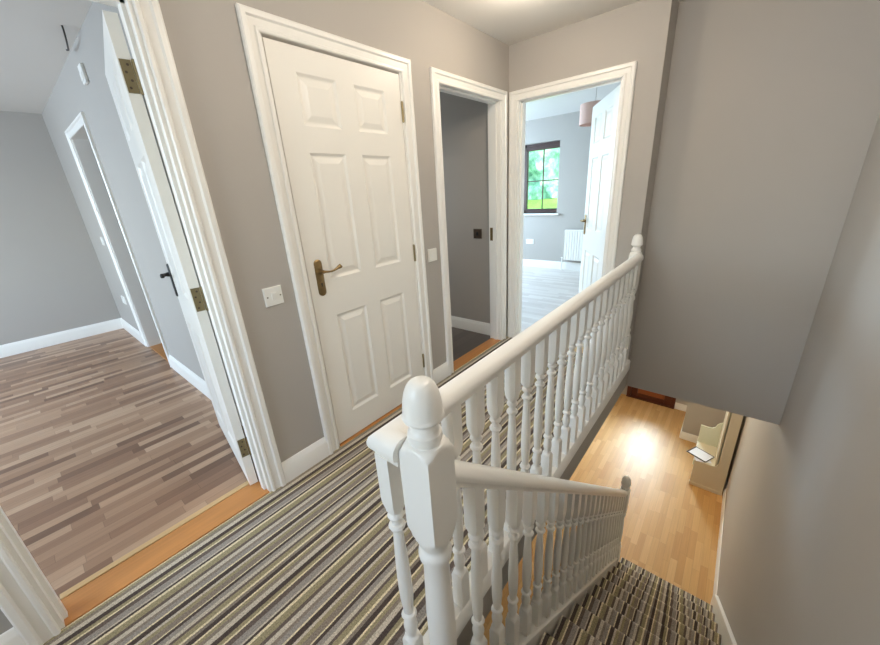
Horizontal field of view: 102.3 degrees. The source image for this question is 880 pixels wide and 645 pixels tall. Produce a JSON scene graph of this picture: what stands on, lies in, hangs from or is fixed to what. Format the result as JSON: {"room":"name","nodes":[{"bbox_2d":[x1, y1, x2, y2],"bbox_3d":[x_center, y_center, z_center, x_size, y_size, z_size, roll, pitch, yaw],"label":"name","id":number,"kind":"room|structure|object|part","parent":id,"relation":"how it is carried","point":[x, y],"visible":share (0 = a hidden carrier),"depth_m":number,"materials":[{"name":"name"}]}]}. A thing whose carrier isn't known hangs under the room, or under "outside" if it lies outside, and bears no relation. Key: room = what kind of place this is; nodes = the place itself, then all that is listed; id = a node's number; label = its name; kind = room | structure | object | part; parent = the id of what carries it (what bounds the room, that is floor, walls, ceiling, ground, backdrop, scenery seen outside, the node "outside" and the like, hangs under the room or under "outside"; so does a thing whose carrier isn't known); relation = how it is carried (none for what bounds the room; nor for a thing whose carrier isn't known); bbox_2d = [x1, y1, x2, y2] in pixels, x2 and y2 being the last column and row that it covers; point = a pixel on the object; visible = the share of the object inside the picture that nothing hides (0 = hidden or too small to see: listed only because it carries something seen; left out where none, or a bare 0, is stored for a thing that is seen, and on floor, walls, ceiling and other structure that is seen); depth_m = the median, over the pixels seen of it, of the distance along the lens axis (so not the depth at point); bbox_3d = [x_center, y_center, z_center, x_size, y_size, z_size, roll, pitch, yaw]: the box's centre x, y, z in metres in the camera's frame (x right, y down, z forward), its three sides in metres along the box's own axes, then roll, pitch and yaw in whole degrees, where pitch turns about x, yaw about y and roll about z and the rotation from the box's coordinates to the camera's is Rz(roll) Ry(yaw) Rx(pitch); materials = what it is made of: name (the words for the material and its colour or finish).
{"room":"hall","nodes":[
{"label":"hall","id":0,"kind":"room"},
{"bbox_2d":[0,111,120,344],"bbox_3d":[-5.204,-0.522,2.921,0.120,2.435,3.650,13,26,38],"label":"wall","id":1,"kind":"structure","parent":0,"point":[53,280],"depth_m":3.82,"materials":[{"name":"grey paint"}]},
{"bbox_2d":[42,2,235,403],"bbox_3d":[-2.449,-0.683,2.885,4.120,2.435,0.114,13,26,38],"label":"wall","id":2,"kind":"structure","parent":0,"point":[69,97],"depth_m":2.59,"materials":[{"name":"grey paint"}]},
{"bbox_2d":[77,63,88,84],"bbox_3d":[-2.269,-1.577,2.251,0.090,0.105,0.024,13,26,38],"label":"wall sensor","id":3,"kind":"object","parent":2,"relation":"attached to","point":[81,68],"visible":1,"depth_m":2.23,"materials":[{"name":"white plastic"}]},
{"bbox_2d":[64,112,170,366],"bbox_3d":[-2.849,-0.654,3.237,0.920,2.065,0.136,13,26,38],"label":"doorframe","id":4,"kind":"object","parent":2,"relation":"attached to","point":[78,134],"visible":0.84,"depth_m":3.32,"materials":[{"name":"white paint"}]},
{"bbox_2d":[0,318,242,425],"bbox_3d":[-3.508,0.879,1.995,4.120,0.130,3.436,13,26,38],"label":"baseboard","id":5,"kind":"structure","parent":2,"relation":"attached to","point":[18,347],"depth_m":3.95,"materials":[{"name":"white paint"}]},
{"bbox_2d":[0,0,508,634],"bbox_3d":[-1.205,-0.128,1.154,0.110,2.435,5.760,13,26,38],"label":"wall","id":6,"kind":"structure","parent":0,"point":[204,36],"depth_m":1.60,"materials":[{"name":"grey paint"}]},
{"bbox_2d":[0,0,286,644],"bbox_3d":[-1.187,-0.010,1.192,0.132,2.065,0.905,13,26,38],"label":"doorframe","id":7,"kind":"object","parent":6,"relation":"attached to","point":[29,602],"visible":1,"depth_m":1.26,"materials":[{"name":"white paint"}]},
{"bbox_2d":[102,10,257,484],"bbox_3d":[-1.278,-0.165,1.742,0.104,1.973,0.748,-20,26,-37],"label":"door","id":8,"kind":"structure","parent":7,"relation":"attached to","point":[121,73],"depth_m":1.51,"materials":[{"name":"white wood"}]},
{"bbox_3d":[-1.476,-0.253,1.899,0.048,0.036,0.127,-20,26,-37],"label":"lever","id":9,"kind":"part","parent":8,"relation":"part of","materials":[{"name":"metal"}]},
{"bbox_3d":[-1.486,-0.234,1.965,0.009,0.186,0.042,-20,26,-37],"label":"handle","id":10,"kind":"part","parent":8,"relation":"part of","materials":[{"name":"metal"}]},
{"bbox_2d":[0,362,448,644],"bbox_3d":[-1.110,0.921,1.470,0.018,0.120,3.700,13,26,38],"label":"baseboard","id":11,"kind":"structure","parent":6,"relation":"attached to","point":[316,452],"depth_m":1.89,"materials":[{"name":"white paint"}]},
{"bbox_2d":[262,285,283,306],"bbox_3d":[-0.759,-0.120,1.618,0.013,0.086,0.086,13,26,38],"label":"light switch","id":12,"kind":"object","parent":6,"relation":"attached to","point":[273,295],"visible":1,"depth_m":1.61,"materials":[{"name":"white plastic"}]},
{"bbox_2d":[235,3,433,454],"bbox_3d":[-0.444,-0.363,2.029,0.132,2.065,0.926,13,26,38],"label":"doorframe","id":13,"kind":"object","parent":6,"relation":"attached to","point":[254,24],"visible":0.68,"depth_m":1.69,"materials":[{"name":"white paint"}]},
{"bbox_2d":[262,37,424,442],"bbox_3d":[-0.399,-0.324,2.014,0.094,1.973,0.764,13,26,38],"label":"door","id":14,"kind":"structure","parent":13,"relation":"attached to","point":[340,120],"depth_m":1.91,"materials":[{"name":"white wood"}]},
{"bbox_3d":[-0.604,-0.225,1.790,0.009,0.186,0.042,13,26,38],"label":"handle","id":15,"kind":"part","parent":14,"relation":"part of","materials":[{"name":"gold metal"}]},
{"bbox_3d":[-0.555,-0.271,1.795,0.048,0.036,0.126,13,26,38],"label":"lever","id":16,"kind":"part","parent":14,"relation":"part of","materials":[{"name":"gold metal"}]},
{"bbox_2d":[428,248,436,261],"bbox_3d":[-0.049,-0.460,2.417,0.013,0.086,0.086,13,26,38],"label":"light switch","id":17,"kind":"object","parent":6,"relation":"attached to","point":[432,253],"visible":1,"depth_m":2.41,"materials":[{"name":"white plastic"}]},
{"bbox_2d":[429,67,506,375],"bbox_3d":[0.249,-0.692,2.809,0.132,2.065,0.900,13,26,38],"label":"doorframe","id":18,"kind":"object","parent":6,"relation":"attached to","point":[440,80],"visible":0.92,"depth_m":2.78,"materials":[{"name":"white paint"}]},
{"bbox_2d":[490,228,492,240],"bbox_3d":[0.452,-0.775,3.108,0.026,0.110,0.002,13,26,38],"label":"strike plate","id":19,"kind":"object","parent":18,"relation":"attached to","point":[491,229],"visible":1,"depth_m":3.11,"materials":[{"name":"gold metal"}]},
{"bbox_2d":[0,266,589,644],"bbox_3d":[-0.938,0.298,3.404,6.400,0.060,9.050,13,26,38],"label":"floor","id":20,"kind":"structure","parent":0,"point":[311,561],"depth_m":1.73,"materials":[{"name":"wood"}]},
{"bbox_2d":[59,481,248,599],"bbox_3d":[-1.208,0.944,1.613,0.030,0.030,0.741,13,26,38],"label":"threshold","id":21,"kind":"object","parent":20,"relation":"on","point":[112,565],"visible":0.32,"depth_m":1.53,"materials":[{"name":"brown wood"}]},
{"bbox_2d":[150,343,167,360],"bbox_3d":[-2.780,0.318,3.604,0.756,0.024,0.110,13,26,38],"label":"threshold","id":22,"kind":"object","parent":20,"relation":"on","point":[158,348],"visible":0.28,"depth_m":3.69,"materials":[{"name":"orange wood"}]},
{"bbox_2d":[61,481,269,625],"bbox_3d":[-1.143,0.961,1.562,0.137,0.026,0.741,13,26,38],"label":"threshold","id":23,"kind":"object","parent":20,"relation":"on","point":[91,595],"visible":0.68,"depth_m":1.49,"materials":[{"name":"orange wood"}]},
{"bbox_2d":[339,404,401,445],"bbox_3d":[-0.382,0.612,2.386,0.112,0.024,0.762,13,26,38],"label":"threshold","id":24,"kind":"object","parent":20,"relation":"on","point":[400,405],"visible":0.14,"depth_m":2.24,"materials":[{"name":"orange wood"}]},
{"bbox_2d":[453,338,499,370],"bbox_3d":[0.307,0.281,3.168,0.104,0.026,0.736,13,26,38],"label":"threshold","id":25,"kind":"object","parent":20,"relation":"on","point":[470,355],"visible":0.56,"depth_m":3.15,"materials":[{"name":"orange wood"}]},
{"bbox_2d":[366,234,643,644],"bbox_3d":[0.667,0.245,1.781,0.097,1.053,2.497,13,26,37],"label":"balustrade","id":26,"kind":"object","parent":20,"relation":"on","point":[603,367],"visible":0.86,"depth_m":1.38,"materials":[{"name":"white paint"}]},
{"bbox_3d":[0.636,-0.089,1.620,0.084,0.059,2.418,13,26,38],"label":"handrail","id":27,"kind":"part","parent":26,"relation":"part of","materials":[{"name":"white paint"}]},
{"bbox_3d":[0.696,0.703,1.947,0.068,0.077,2.494,13,26,38],"label":"rail","id":28,"kind":"part","parent":26,"relation":"part of","materials":[{"name":"white paint"}]},
{"bbox_3d":[1.417,-0.145,2.650,0.072,1.010,0.072,13,26,38],"label":"newel post","id":29,"kind":"part","parent":26,"relation":"part of","materials":[{"name":"white paint"}]},
{"bbox_2d":[0,0,685,120],"bbox_3d":[-1.079,-1.991,2.529,6.550,0.100,9.200,13,26,38],"label":"ceiling","id":30,"kind":"structure","parent":0,"point":[33,53],"depth_m":2.25,"materials":[{"name":"white paint"}]},
{"bbox_2d":[61,25,69,50],"bbox_3d":[-2.241,-1.688,2.121,0.014,0.056,0.328,-21,26,-39],"label":"wire","id":31,"kind":"object","parent":30,"relation":"hanging from","point":[64,33],"visible":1,"depth_m":2.06,"materials":[{"name":"metal"}]},
{"bbox_2d":[579,87,600,126],"bbox_3d":[1.609,-2.292,3.660,0.294,0.430,0.294,13,26,38],"label":"pendant lamp","id":32,"kind":"object","parent":30,"relation":"hanging from","point":[586,109],"visible":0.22,"depth_m":3.63,"materials":[{"name":"pink fabric"}]},
{"bbox_3d":[1.616,-2.180,3.701,0.294,0.190,0.294,13,26,38],"label":"lamp shade","id":33,"kind":"part","parent":32,"relation":"part of","materials":[{"name":"pink fabric"}]},
{"bbox_2d":[439,91,489,322],"bbox_3d":[-0.539,-1.013,3.457,1.990,2.435,1.100,13,26,38],"label":"wall","id":34,"kind":"structure","parent":0,"point":[464,121],"depth_m":3.27,"materials":[{"name":"grey paint"}]},
{"bbox_2d":[451,316,489,334],"bbox_3d":[-0.194,-0.087,4.076,1.890,0.120,0.018,13,26,38],"label":"baseboard","id":35,"kind":"structure","parent":34,"relation":"attached to","point":[457,322],"depth_m":3.66,"materials":[{"name":"white paint"}]},
{"bbox_2d":[473,229,481,238],"bbox_3d":[0.346,-0.823,3.288,0.088,0.088,0.013,13,26,38],"label":"light switch","id":36,"kind":"object","parent":34,"relation":"attached to","point":[477,232],"visible":1,"depth_m":3.28,"materials":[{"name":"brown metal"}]},
{"bbox_2d":[457,381,621,644],"bbox_3d":[0.680,0.859,2.007,0.020,0.295,2.530,13,26,38],"label":"wall","id":37,"kind":"structure","parent":0,"point":[465,637],"depth_m":2.04,"materials":[{"name":"grey paint"}]},
{"bbox_2d":[523,111,590,262],"bbox_3d":[1.925,-2.100,6.002,4.500,2.435,0.275,13,26,38],"label":"wall","id":38,"kind":"structure","parent":0,"point":[547,231],"depth_m":5.69,"materials":[{"name":"grey paint"}]},
{"bbox_2d":[526,239,533,243],"bbox_3d":[1.611,-1.452,6.353,0.146,0.086,0.013,13,26,38],"label":"wall socket","id":39,"kind":"object","parent":38,"relation":"attached to","point":[528,241],"visible":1,"depth_m":6.35,"materials":[{"name":"white plastic"}]},
{"bbox_2d":[524,141,559,215],"bbox_3d":[1.459,-2.454,6.155,1.370,1.130,0.205,13,26,38],"label":"window","id":40,"kind":"structure","parent":38,"relation":"attached to","point":[555,144],"depth_m":6.04,"materials":[{"name":"brown wood"}]},
{"bbox_3d":[1.474,-1.931,6.324,1.370,0.030,0.150,13,26,38],"label":"sill","id":41,"kind":"part","parent":40,"relation":"part of","materials":[{"name":"white paint"}]},
{"bbox_2d":[523,259,580,270],"bbox_3d":[1.015,-0.609,5.280,4.300,0.130,2.805,13,26,38],"label":"baseboard","id":42,"kind":"structure","parent":38,"relation":"attached to","point":[526,262],"depth_m":6.21,"materials":[{"name":"white paint"}]},
{"bbox_2d":[561,230,582,269],"bbox_3d":[2.495,-1.124,5.639,1.135,0.674,0.105,13,26,38],"label":"radiator","id":43,"kind":"object","parent":38,"relation":"attached to","point":[572,247],"visible":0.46,"depth_m":5.80,"materials":[{"name":"white metal"}]},
{"bbox_3d":[2.479,-1.188,5.564,1.090,0.480,0.017,13,26,38],"label":"panel","id":44,"kind":"part","parent":43,"relation":"part of","materials":[{"name":"white paint"}]},
{"bbox_2d":[507,0,678,394],"bbox_3d":[1.110,-0.786,2.930,1.060,2.695,0.320,13,26,38],"label":"wall","id":45,"kind":"structure","parent":0,"point":[643,31],"depth_m":2.36,"materials":[{"name":"grey paint"}]},
{"bbox_2d":[507,61,636,339],"bbox_3d":[0.984,-0.767,2.887,0.895,2.065,0.132,13,26,38],"label":"doorframe","id":46,"kind":"object","parent":45,"relation":"attached to","point":[625,73],"visible":0.76,"depth_m":2.67,"materials":[{"name":"white paint"}]},
{"bbox_2d":[579,85,619,342],"bbox_3d":[1.351,-0.816,3.066,0.149,1.973,0.745,0,20,9],"label":"door","id":47,"kind":"structure","parent":46,"relation":"attached to","point":[605,112],"depth_m":2.94,"materials":[{"name":"white wood"}]},
{"bbox_3d":[1.372,-0.929,3.356,0.009,0.186,0.042,0,20,9],"label":"handle","id":48,"kind":"part","parent":47,"relation":"part of","materials":[{"name":"gold metal"}]},
{"bbox_2d":[483,394,722,644],"bbox_3d":[1.994,2.710,4.237,2.250,0.100,7.900,13,26,38],"label":"floor","id":49,"kind":"structure","parent":0,"point":[672,524],"depth_m":4.80,"materials":[{"name":"brown wood"}]},
{"bbox_2d":[528,557,736,644],"bbox_3d":[1.322,1.926,2.231,0.903,2.825,3.180,13,26,38],"label":"staircase","id":50,"kind":"structure","parent":49,"relation":"on","point":[628,604],"depth_m":2.53,"materials":[{"name":"carpet"}]},
{"bbox_2d":[399,376,630,644],"bbox_3d":[0.914,1.476,2.280,0.083,3.768,2.739,13,26,38],"label":"balustrade","id":51,"kind":"object","parent":50,"relation":"on","point":[431,474],"visible":1,"depth_m":1.15,"materials":[{"name":"white paint"}]},
{"bbox_3d":[0.007,0.834,0.952,0.083,1.546,0.083,13,26,38],"label":"newel post","id":52,"kind":"part","parent":51,"relation":"part of","materials":[{"name":"white paint"}]},
{"bbox_3d":[0.883,0.986,2.101,0.066,2.283,2.573,13,26,38],"label":"handrail","id":53,"kind":"part","parent":51,"relation":"part of","materials":[{"name":"white paint"}]},
{"bbox_3d":[0.934,1.798,2.398,0.068,2.241,2.573,13,26,38],"label":"rail","id":54,"kind":"part","parent":51,"relation":"part of","materials":[{"name":"white paint"}]},
{"bbox_3d":[1.823,2.155,3.622,0.083,1.467,0.083,13,26,38],"label":"newel post","id":55,"kind":"part","parent":51,"relation":"part of","materials":[{"name":"white paint"}]},
{"bbox_2d":[689,411,742,495],"bbox_3d":[3.766,1.557,4.822,0.375,1.450,0.488,13,26,38],"label":"seat","id":56,"kind":"object","parent":49,"relation":"on","point":[719,441],"visible":0.81,"depth_m":4.80,"materials":[{"name":"beige paint"}]},
{"bbox_2d":[686,446,713,461],"bbox_3d":[3.630,1.836,4.939,0.210,0.010,0.250,-12,22,-22],"label":"folder","id":57,"kind":"object","parent":56,"relation":"on","point":[695,446],"visible":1,"depth_m":4.93,"materials":[{"name":"grey plastic"}]},
{"bbox_2d":[688,447,712,461],"bbox_3d":[3.631,1.833,4.929,0.180,0.002,0.228,-12,22,-22],"label":"paper sheet","id":58,"kind":"object","parent":57,"relation":"on","point":[696,451],"visible":1,"depth_m":4.93,"materials":[{"name":"white paper"}]},
{"bbox_2d":[694,456,710,462],"bbox_3d":[3.607,1.872,4.870,0.180,0.004,0.140,4,21,19],"label":"envelope","id":59,"kind":"object","parent":56,"relation":"on","point":[696,459],"visible":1,"depth_m":4.83,"materials":[{"name":"white paper"}]},
{"bbox_3d":[3.913,1.487,4.988,0.375,1.450,0.022,13,26,38],"label":"panel","id":60,"kind":"part","parent":56,"relation":"part of","materials":[{"name":"beige paint"}]},
{"bbox_2d":[621,385,687,404],"bbox_3d":[4.210,0.433,6.462,2.150,2.380,0.150,13,26,38],"label":"wall","id":61,"kind":"structure","parent":0,"point":[684,402],"depth_m":6.59,"materials":[{"name":"grey paint"}]},
{"bbox_2d":[626,386,675,408],"bbox_3d":[4.056,0.566,6.592,0.820,2.060,0.160,13,26,38],"label":"door","id":62,"kind":"structure","parent":61,"relation":"in","point":[651,397],"depth_m":6.88,"materials":[{"name":"brown wood"}]},
{"bbox_3d":[4.096,1.194,6.822,0.460,0.520,0.038,13,26,38],"label":"panel","id":63,"kind":"part","parent":62,"relation":"part of","materials":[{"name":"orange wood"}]},
{"bbox_2d":[682,402,725,435],"bbox_3d":[4.464,0.724,5.623,0.630,2.380,0.900,13,26,38],"label":"pier","id":64,"kind":"object","parent":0,"point":[696,415],"visible":0.14,"depth_m":5.62,"materials":[{"name":"grey paint"}]},
{"bbox_2d":[626,0,879,424],"bbox_3d":[1.970,-0.639,2.381,0.990,2.695,0.100,13,26,38],"label":"wall","id":65,"kind":"structure","parent":0,"point":[772,110],"depth_m":2.24,"materials":[{"name":"grey paint"}]},
{"bbox_2d":[717,114,879,644],"bbox_3d":[2.227,0.683,2.192,0.100,5.075,9.300,13,26,38],"label":"wall","id":66,"kind":"structure","parent":0,"point":[800,555],"depth_m":1.63,"materials":[{"name":"grey paint"}]},
{"label":"outside","id":67,"kind":"structure","parent":0,"visible":0},
{"bbox_2d":[528,198,556,208],"bbox_3d":[6.704,-4.587,17.942,34.000,3.880,22.000,13,26,38],"label":"lawn","id":68,"kind":"structure","parent":67,"point":[547,203],"depth_m":13.47,"materials":[{"name":"green plant"}]},
{"bbox_2d":[528,148,559,199],"bbox_3d":[4.328,-7.538,14.917,17.000,4.575,4.287,13,26,38],"label":"tree","id":69,"kind":"object","parent":68,"relation":"on","point":[551,164],"visible":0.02,"depth_m":13.67,"materials":[{"name":"green plant"}]},
{"bbox_3d":[1.848,1.609,3.656,1.950,2.380,7.550,13,26,38],"label":"wall","id":70,"kind":"structure","parent":0,"visible":0},
{"bbox_2d":[674,402,727,594],"bbox_3d":[1.985,2.657,4.047,1.850,0.130,7.450,13,26,38],"label":"baseboard","id":71,"kind":"structure","parent":70,"relation":"attached to","point":[683,435],"depth_m":4.48,"materials":[{"name":"white paint"}]}
]}

